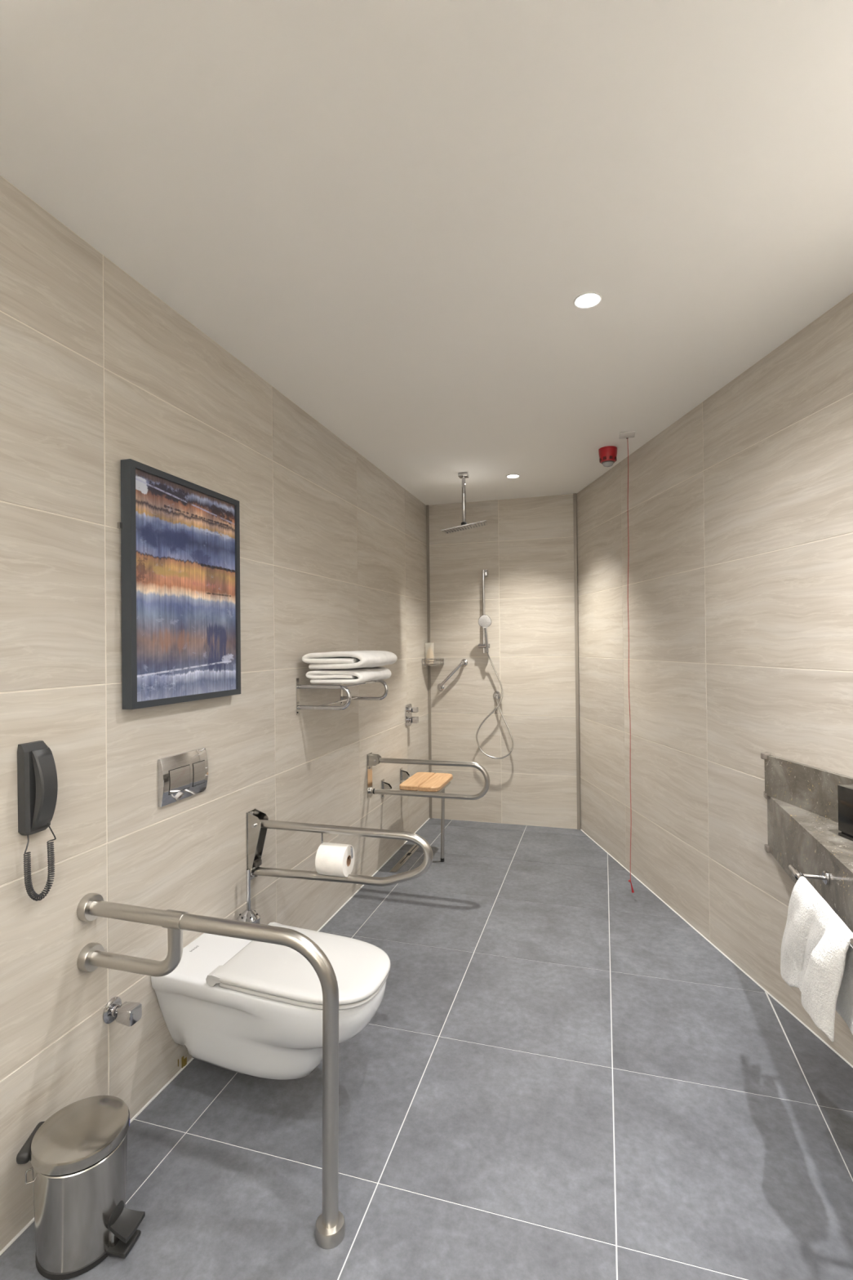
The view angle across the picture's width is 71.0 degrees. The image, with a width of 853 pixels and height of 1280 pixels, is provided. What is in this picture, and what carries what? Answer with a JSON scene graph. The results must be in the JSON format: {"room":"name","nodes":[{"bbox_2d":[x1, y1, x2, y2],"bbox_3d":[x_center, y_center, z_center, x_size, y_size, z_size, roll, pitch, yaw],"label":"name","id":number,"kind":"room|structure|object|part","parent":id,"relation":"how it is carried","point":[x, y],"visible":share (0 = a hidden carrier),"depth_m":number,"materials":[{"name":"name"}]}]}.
{"room":"accessible bathroom","nodes":[
{"label":"accessible bathroom","id":0,"kind":"room"},
{"bbox_2d":[0,175,429,1251],"bbox_3d":[-0.901,0.165,2.012,0.120,2.559,6.250,-1,0,16],"label":"wall","id":1,"kind":"structure","parent":0,"point":[97,371],"depth_m":1.84,"materials":[{"name":"beige tile"}]},
{"bbox_2d":[17,740,57,901],"bbox_3d":[-0.958,0.451,1.480,0.063,0.391,0.078,-1,0,16],"label":"wall telephone","id":2,"kind":"object","parent":1,"relation":"attached to","point":[37,775],"visible":1,"depth_m":1.46,"materials":[{"name":"grey plastic"}]},
{"bbox_3d":[-0.957,0.551,1.478,0.026,0.191,0.078,-1,0,23],"label":"cord","id":3,"kind":"part","parent":2,"relation":"part of","materials":[{"name":"grey plastic"}]},
{"bbox_2d":[102,996,142,1026],"bbox_3d":[-0.869,1.070,1.717,0.086,0.068,0.068,-1,0,16],"label":"valve","id":4,"kind":"object","parent":1,"relation":"attached to","point":[127,1013],"visible":1,"depth_m":1.70,"materials":[{"name":"silver metal"}]},
{"bbox_3d":[-0.891,1.070,1.724,0.024,0.034,0.034,-1,0,16],"label":"stem","id":5,"kind":"part","parent":4,"relation":"part of","materials":[{"name":"silver metal"}]},
{"bbox_3d":[-0.855,1.070,1.713,0.056,0.047,0.047,-1,0,16],"label":"knob","id":6,"kind":"part","parent":4,"relation":"part of","materials":[{"name":"silver metal"}]},
{"bbox_2d":[116,458,240,709],"bbox_3d":[-0.815,-0.164,2.031,0.041,0.741,0.562,-1,0,16],"label":"picture frame","id":7,"kind":"object","parent":1,"relation":"attached to","point":[180,538],"visible":1,"depth_m":1.96,"materials":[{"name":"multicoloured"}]},
{"bbox_3d":[-0.886,-0.165,1.779,0.036,0.741,0.020,-1,0,16],"label":"frame rail","id":8,"kind":"part","parent":7,"relation":"part of","materials":[{"name":"grey"}]},
{"bbox_3d":[-0.815,-0.525,2.038,0.036,0.020,0.553,-1,0,16],"label":"frame rail","id":9,"kind":"part","parent":7,"relation":"part of","materials":[{"name":"grey"}]},
{"bbox_3d":[-0.807,0.196,2.032,0.036,0.020,0.553,-1,0,16],"label":"frame rail","id":10,"kind":"part","parent":7,"relation":"part of","materials":[{"name":"grey"}]},
{"bbox_3d":[-0.736,-0.163,2.291,0.036,0.741,0.020,-1,0,16],"label":"frame rail","id":11,"kind":"part","parent":7,"relation":"part of","materials":[{"name":"grey"}]},
{"bbox_2d":[177,1055,186,1067],"bbox_3d":[-0.822,1.420,2.011,0.003,0.045,0.043,-1,0,16],"label":"sealant stain","id":12,"kind":"object","parent":1,"relation":"attached to","point":[184,1061],"visible":1,"depth_m":2.02,"materials":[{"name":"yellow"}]},
{"bbox_2d":[157,747,208,807],"bbox_3d":[-0.818,0.459,2.022,0.024,0.152,0.226,-1,0,16],"label":"flush plate","id":13,"kind":"object","parent":1,"relation":"attached to","point":[182,775],"visible":1,"depth_m":2.00,"materials":[{"name":"silver metal"}]},
{"bbox_2d":[76,893,345,1248],"bbox_3d":[-0.568,1.067,1.542,0.763,0.740,0.071,-1,0,16],"label":"grab rail","id":14,"kind":"object","parent":1,"relation":"attached to","point":[330,1225],"visible":1,"depth_m":1.48,"materials":[{"name":"silver metal"}]},
{"bbox_2d":[0,817,430,1255],"bbox_3d":[-0.829,1.443,1.985,0.009,0.009,6.050,-1,0,16],"label":"trim","id":15,"kind":"structure","parent":1,"relation":"attached to","point":[32,1220],"depth_m":1.92,"materials":[{"name":"white tile"}]},
{"bbox_2d":[236,868,260,924],"bbox_3d":[-0.690,1.112,2.303,0.096,0.455,0.087,-1,0,16],"label":"toilet brush","id":16,"kind":"object","parent":1,"relation":"attached to","point":[249,915],"visible":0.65,"depth_m":2.29,"materials":[{"name":"silver metal"}]},
{"bbox_3d":[-0.686,0.964,2.303,0.015,0.160,0.015,0,0,-17],"label":"handle","id":17,"kind":"part","parent":16,"relation":"part of","materials":[{"name":"silver metal"}]},
{"bbox_3d":[-0.685,1.057,2.302,0.087,0.040,0.087,-1,0,16],"label":"lid","id":18,"kind":"part","parent":16,"relation":"part of","materials":[{"name":"silver metal"}]},
{"bbox_2d":[151,922,390,1079],"bbox_3d":[-0.475,1.179,1.918,0.753,0.352,0.355,-1,0,21],"label":"toilet","id":19,"kind":"object","parent":1,"relation":"attached to","point":[252,1008],"visible":0.88,"depth_m":1.81,"materials":[{"name":"white ceramic"}]},
{"bbox_3d":[-0.361,1.013,1.883,0.505,0.023,0.378,-1,0,16],"label":"lid","id":20,"kind":"part","parent":19,"relation":"part of","materials":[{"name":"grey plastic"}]},
{"bbox_3d":[-0.352,1.031,1.879,0.478,0.018,0.370,-1,0,16],"label":"seat","id":21,"kind":"part","parent":19,"relation":"part of","materials":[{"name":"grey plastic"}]},
{"bbox_2d":[245,808,433,886],"bbox_3d":[-0.343,0.824,2.308,0.766,0.278,0.080,-1,0,16],"label":"rail","id":22,"kind":"object","parent":1,"relation":"attached to","point":[257,822],"visible":0.94,"depth_m":2.32,"materials":[{"name":"silver metal"}]},
{"bbox_3d":[-0.708,0.828,2.416,0.004,0.276,0.066,-1,0,16],"label":"plate","id":23,"kind":"part","parent":22,"relation":"part of","materials":[{"name":"silver metal"}]},
{"bbox_3d":[-0.688,0.828,2.381,0.063,0.278,0.003,-1,0,16],"label":"plate","id":24,"kind":"part","parent":22,"relation":"part of","materials":[{"name":"silver metal"}]},
{"bbox_3d":[-0.672,0.828,2.434,0.063,0.278,0.003,-1,0,16],"label":"plate","id":25,"kind":"part","parent":22,"relation":"part of","materials":[{"name":"silver metal"}]},
{"bbox_2d":[315,842,355,877],"bbox_3d":[-0.353,0.849,2.311,0.114,0.118,0.119,-1,0,16],"label":"toilet paper","id":26,"kind":"object","parent":22,"relation":"hanging from","point":[331,859],"visible":0.99,"depth_m":2.27,"materials":[{"name":"white paper"}]},
{"bbox_2d":[296,678,388,715],"bbox_3d":[-0.405,0.264,2.997,0.271,0.172,0.518,-1,0,16],"label":"towel rack","id":27,"kind":"object","parent":1,"relation":"attached to","point":[348,697],"visible":0.93,"depth_m":2.79,"materials":[{"name":"silver metal"}]},
{"bbox_3d":[-0.603,0.265,2.798,0.003,0.172,0.024,-1,0,16],"label":"wall plate","id":28,"kind":"part","parent":27,"relation":"part of","materials":[{"name":"silver metal"}]},
{"bbox_3d":[-0.443,0.311,3.012,0.008,0.008,0.490,-1,0,16],"label":"cross rod","id":29,"kind":"part","parent":27,"relation":"part of","materials":[{"name":"silver metal"}]},
{"bbox_3d":[-0.465,0.267,3.268,0.003,0.172,0.024,-1,0,16],"label":"wall plate","id":30,"kind":"part","parent":27,"relation":"part of","materials":[{"name":"silver metal"}]},
{"bbox_2d":[305,666,391,684],"bbox_3d":[-0.374,0.172,2.941,0.289,0.070,0.430,-1,0,16],"label":"folded towel","id":31,"kind":"object","parent":27,"relation":"on","point":[357,675],"visible":0.98,"depth_m":2.76,"materials":[{"name":"white fabric"}]},
{"bbox_2d":[302,650,397,669],"bbox_3d":[-0.363,0.095,2.953,0.325,0.084,0.471,-1,0,16],"label":"folded towel","id":32,"kind":"object","parent":31,"relation":"on","point":[354,659],"visible":1,"depth_m":2.76,"materials":[{"name":"white fabric"}]},
{"bbox_3d":[-0.343,0.223,2.983,0.008,0.008,0.490,-1,0,16],"label":"cross rod","id":33,"kind":"part","parent":27,"relation":"part of","materials":[{"name":"silver metal"}]},
{"bbox_2d":[404,703,418,726],"bbox_3d":[-0.099,0.548,4.370,0.074,0.154,0.140,-1,0,16],"label":"shower mixer","id":34,"kind":"object","parent":1,"relation":"attached to","point":[409,709],"visible":1,"depth_m":4.35,"materials":[{"name":"silver metal"}]},
{"bbox_3d":[-0.131,0.548,4.379,0.008,0.154,0.140,-1,0,16],"label":"plate","id":35,"kind":"part","parent":34,"relation":"part of","materials":[{"name":"silver metal"}]},
{"bbox_3d":[-0.086,0.583,4.366,0.046,0.048,0.050,-1,0,16],"label":"knob","id":36,"kind":"part","parent":34,"relation":"part of","materials":[{"name":"silver metal"}]},
{"bbox_3d":[-0.086,0.509,4.366,0.046,0.038,0.040,-1,0,16],"label":"knob","id":37,"kind":"part","parent":34,"relation":"part of","materials":[{"name":"silver metal"}]},
{"bbox_2d":[366,751,489,799],"bbox_3d":[0.008,0.818,3.539,0.742,0.262,0.075,-1,0,16],"label":"rail","id":38,"kind":"object","parent":1,"relation":"attached to","point":[372,759],"visible":1,"depth_m":3.54,"materials":[{"name":"silver metal"}]},
{"bbox_3d":[-0.346,0.822,3.644,0.004,0.262,0.075,-1,0,16],"label":"plate","id":39,"kind":"part","parent":38,"relation":"part of","materials":[{"name":"silver metal"}]},
{"bbox_2d":[422,657,444,666],"bbox_3d":[0.053,0.176,4.790,0.135,0.055,0.175,-1,0,16],"label":"basket","id":40,"kind":"object","parent":1,"relation":"attached to","point":[440,659],"visible":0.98,"depth_m":4.75,"materials":[{"name":"silver metal"}]},
{"bbox_2d":[426,647,434,663],"bbox_3d":[0.024,0.110,4.791,0.080,0.176,0.049,-1,0,16],"label":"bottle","id":41,"kind":"object","parent":40,"relation":"on","point":[429,655],"visible":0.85,"depth_m":4.77,"materials":[{"name":"beige"}]},
{"bbox_2d":[422,664,444,666],"bbox_3d":[0.053,0.202,4.789,0.130,0.004,0.170,-1,0,16],"label":"tray","id":42,"kind":"object","parent":40,"relation":"attached to","point":[422,664],"depth_m":4.79,"materials":[{"name":"silver metal"}]},
{"bbox_2d":[0,0,852,505],"bbox_3d":[0.883,-1.212,1.491,3.872,0.150,6.290,-1,0,16],"label":"ceiling","id":43,"kind":"structure","parent":0,"point":[395,215],"depth_m":1.50,"materials":[{"name":"white paint"}]},
{"bbox_2d":[440,471,487,533],"bbox_3d":[0.255,-0.909,3.991,0.296,0.405,0.304,-1,0,7],"label":"shower","id":44,"kind":"object","parent":43,"relation":"hanging from","point":[464,526],"visible":1,"depth_m":3.98,"materials":[{"name":"silver metal"}]},
{"bbox_3d":[0.248,-1.100,3.994,0.062,0.024,0.062,-1,0,16],"label":"ceiling plate","id":45,"kind":"part","parent":44,"relation":"part of","materials":[{"name":"silver metal"}]},
{"bbox_3d":[0.257,-0.753,3.990,0.296,0.093,0.304,-1,0,7],"label":"head plate","id":46,"kind":"part","parent":44,"relation":"part of","materials":[{"name":"silver metal"}]},
{"bbox_3d":[0.249,-0.937,3.993,0.025,0.311,0.025,-1,0,16],"label":"arm","id":47,"kind":"part","parent":44,"relation":"part of","materials":[{"name":"silver metal"}]},
{"bbox_2d":[506,474,519,478],"bbox_3d":[0.589,-1.114,4.070,0.092,0.004,0.092,-1,0,16],"label":"recessed light","id":48,"kind":"object","parent":43,"relation":"in","point":[510,476],"visible":1,"depth_m":4.07,"materials":[{"name":"white plastic"}]},
{"bbox_2d":[573,292,602,308],"bbox_3d":[0.536,-1.128,1.987,0.092,0.004,0.092,-1,0,16],"label":"recessed light","id":49,"kind":"object","parent":43,"relation":"in","point":[587,300],"visible":1,"depth_m":1.98,"materials":[{"name":"white plastic"}]},
{"bbox_2d":[598,445,617,466],"bbox_3d":[1.069,-1.072,3.518,0.105,0.104,0.105,-1,0,16],"label":"fire alarm","id":50,"kind":"object","parent":43,"relation":"attached to","point":[607,455],"visible":1,"depth_m":3.48,"materials":[{"name":"red plastic"}]},
{"bbox_2d":[619,431,635,893],"bbox_3d":[1.114,0.134,3.269,0.080,2.522,0.103,-1,0,16],"label":"pull cord","id":51,"kind":"object","parent":43,"relation":"hanging from","point":[628,434],"visible":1,"depth_m":3.30,"materials":[{"name":"red plastic"}]},
{"bbox_3d":[1.099,-1.123,3.273,0.080,0.008,0.092,-1,0,16],"label":"ceiling plate","id":52,"kind":"part","parent":51,"relation":"part of","materials":[{"name":"white plastic"}]},
{"bbox_3d":[1.122,0.107,3.306,0.019,2.451,0.011,-1,0,16],"label":"cord","id":53,"kind":"part","parent":51,"relation":"part of","materials":[{"name":"red plastic"}]},
{"bbox_2d":[0,817,852,1279],"bbox_3d":[0.912,1.496,1.471,3.872,0.150,6.290,-1,0,16],"label":"floor","id":54,"kind":"structure","parent":0,"point":[554,1075],"depth_m":1.79,"materials":[{"name":"grey tile"}]},
{"bbox_2d":[16,1095,145,1279],"bbox_3d":[-0.821,1.301,1.434,0.277,0.276,0.207,-1,0,16],"label":"pedal bin","id":55,"kind":"object","parent":54,"relation":"on","point":[77,1156],"visible":1,"depth_m":1.37,"materials":[{"name":"silver metal"}]},
{"bbox_3d":[-0.910,1.230,1.370,0.018,0.035,0.004,0,-1,-40],"label":"wire handle","id":56,"kind":"part","parent":55,"relation":"part of","materials":[{"name":"silver metal"}]},
{"bbox_3d":[-0.830,1.180,1.437,0.207,0.034,0.207,-1,0,16],"label":"lid","id":57,"kind":"part","parent":55,"relation":"part of","materials":[{"name":"silver metal"}]},
{"bbox_3d":[-0.735,1.402,1.418,0.016,0.055,0.040,-1,0,10],"label":"pedal lever","id":58,"kind":"part","parent":55,"relation":"part of","materials":[{"name":"silver metal"}]},
{"bbox_2d":[389,844,419,872],"bbox_3d":[-0.120,1.449,4.039,0.046,0.003,0.640,-1,0,16],"label":"floor drain","id":59,"kind":"object","parent":54,"relation":"on","point":[415,846],"visible":0.87,"depth_m":3.95,"materials":[{"name":"silver metal"}]},
{"bbox_2d":[381,767,453,862],"bbox_3d":[-0.047,1.174,3.993,0.372,0.551,0.448,-1,0,16],"label":"shower bench","id":60,"kind":"object","parent":54,"relation":"on","point":[432,782],"visible":0.84,"depth_m":3.91,"materials":[{"name":"brown wood"}]},
{"bbox_3d":[-0.283,0.959,3.854,0.004,0.118,0.045,-1,0,16],"label":"wall plate","id":61,"kind":"part","parent":60,"relation":"part of","materials":[{"name":"silver metal"}]},
{"bbox_3d":[-0.178,0.960,4.209,0.004,0.118,0.045,-1,0,16],"label":"wall plate","id":62,"kind":"part","parent":60,"relation":"part of","materials":[{"name":"silver metal"}]},
{"bbox_3d":[-0.043,0.971,3.992,0.356,0.021,0.381,-1,0,16],"label":"seat frame","id":63,"kind":"part","parent":60,"relation":"part of","materials":[{"name":"silver metal"}]},
{"bbox_3d":[0.107,1.204,3.918,0.023,0.455,0.039,-1,-1,38],"label":"leg","id":64,"kind":"part","parent":60,"relation":"part of","materials":[{"name":"silver metal"}]},
{"bbox_2d":[428,493,580,828],"bbox_3d":[0.603,0.169,4.784,1.396,2.559,0.120,-1,0,16],"label":"wall","id":65,"kind":"structure","parent":0,"point":[526,545],"depth_m":4.71,"materials":[{"name":"beige tile"}]},
{"bbox_2d":[426,505,431,818],"bbox_3d":[0.022,0.175,4.888,0.020,2.559,0.012,-1,0,16],"label":"trim","id":66,"kind":"structure","parent":65,"relation":"attached to","point":[427,506],"depth_m":4.88,"materials":[{"name":"brown metal"}]},
{"bbox_2d":[437,658,467,690],"bbox_3d":[0.201,0.280,4.803,0.252,0.255,0.069,-1,0,16],"label":"grab bar","id":67,"kind":"object","parent":65,"relation":"attached to","point":[464,662],"visible":1,"depth_m":4.79,"materials":[{"name":"silver metal"}]},
{"bbox_2d":[478,568,490,653],"bbox_3d":[0.456,-0.226,4.719,0.088,0.660,0.092,-1,0,16],"label":"shower rail","id":68,"kind":"object","parent":65,"relation":"attached to","point":[485,572],"visible":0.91,"depth_m":4.70,"materials":[{"name":"silver metal"}]},
{"bbox_2d":[478,614,491,652],"bbox_3d":[0.453,-0.050,4.630,0.091,0.296,0.073,0,0,-22],"label":"shower","id":69,"kind":"object","parent":68,"relation":"attached to","point":[484,621],"visible":1,"depth_m":4.63,"materials":[{"name":"silver metal"}]},
{"bbox_3d":[0.466,0.000,4.650,0.027,0.197,0.060,-1,0,25],"label":"handle","id":70,"kind":"part","parent":69,"relation":"part of","materials":[{"name":"silver metal"}]},
{"bbox_2d":[493,691,501,700],"bbox_3d":[0.552,0.440,4.710,0.060,0.068,0.048,-1,0,16],"label":"outlet","id":71,"kind":"object","parent":65,"relation":"attached to","point":[496,695],"visible":1,"depth_m":4.72,"materials":[{"name":"silver metal"}]},
{"bbox_2d":[475,652,513,759],"bbox_3d":[0.530,0.511,4.678,0.296,0.834,0.055,-1,0,10],"label":"shower hose","id":72,"kind":"object","parent":71,"relation":"attached to","point":[487,653],"visible":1,"depth_m":4.67,"materials":[{"name":"silver metal"}]},
{"bbox_2d":[573,493,580,829],"bbox_3d":[1.146,0.161,4.555,0.024,2.559,0.014,-1,0,16],"label":"trim","id":73,"kind":"structure","parent":65,"relation":"attached to","point":[575,515],"depth_m":4.55,"materials":[{"name":"brown metal"}]},
{"bbox_2d":[576,292,852,1065],"bbox_3d":[1.531,0.134,1.317,0.120,2.559,6.722,-1,0,-5],"label":"wall","id":74,"kind":"structure","parent":0,"point":[738,549],"depth_m":2.67,"materials":[{"name":"beige tile"}]},
{"bbox_2d":[580,829,852,1067],"bbox_3d":[1.483,1.414,1.303,0.009,0.009,6.522,-1,0,-5],"label":"trim","id":75,"kind":"structure","parent":74,"relation":"attached to","point":[706,939],"depth_m":2.56,"materials":[{"name":"white tile"}]},
{"bbox_2d":[760,752,852,932],"bbox_3d":[1.459,0.640,1.367,0.807,0.397,1.952,-1,0,16],"label":"countertop","id":76,"kind":"structure","parent":74,"relation":"attached to","point":[802,799],"depth_m":2.06,"materials":[{"name":"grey stone"}]},
{"bbox_2d":[788,864,852,948],"bbox_3d":[1.076,0.698,1.566,0.087,0.038,0.558,-1,0,16],"label":"towel bar","id":77,"kind":"object","parent":76,"relation":"attached to","point":[797,873],"visible":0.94,"depth_m":1.76,"materials":[{"name":"silver metal"}]},
{"bbox_3d":[1.139,0.699,1.767,0.068,0.013,0.013,-1,0,16],"label":"post","id":78,"kind":"part","parent":77,"relation":"part of","materials":[{"name":"silver metal"}]},
{"bbox_2d":[780,875,852,1042],"bbox_3d":[1.052,0.867,1.646,0.091,0.363,0.538,-1,0,16],"label":"hand towel","id":79,"kind":"object","parent":77,"relation":"hanging from","point":[816,958],"visible":1,"depth_m":1.50,"materials":[{"name":"white fabric"}]},
{"bbox_2d":[837,784,852,840],"bbox_3d":[1.349,0.533,1.748,0.085,0.158,0.270,-1,0,-5],"label":"box","id":80,"kind":"object","parent":76,"relation":"on","point":[845,791],"visible":1,"depth_m":1.85,"materials":[{"name":"black"}]},
{"bbox_2d":[764,755,852,822],"bbox_3d":[1.460,0.529,1.356,0.018,0.159,2.075,-1,0,-5],"label":"backsplash","id":81,"kind":"structure","parent":74,"relation":"attached to","point":[813,789],"depth_m":2.17,"materials":[{"name":"grey stone"}]}
]}

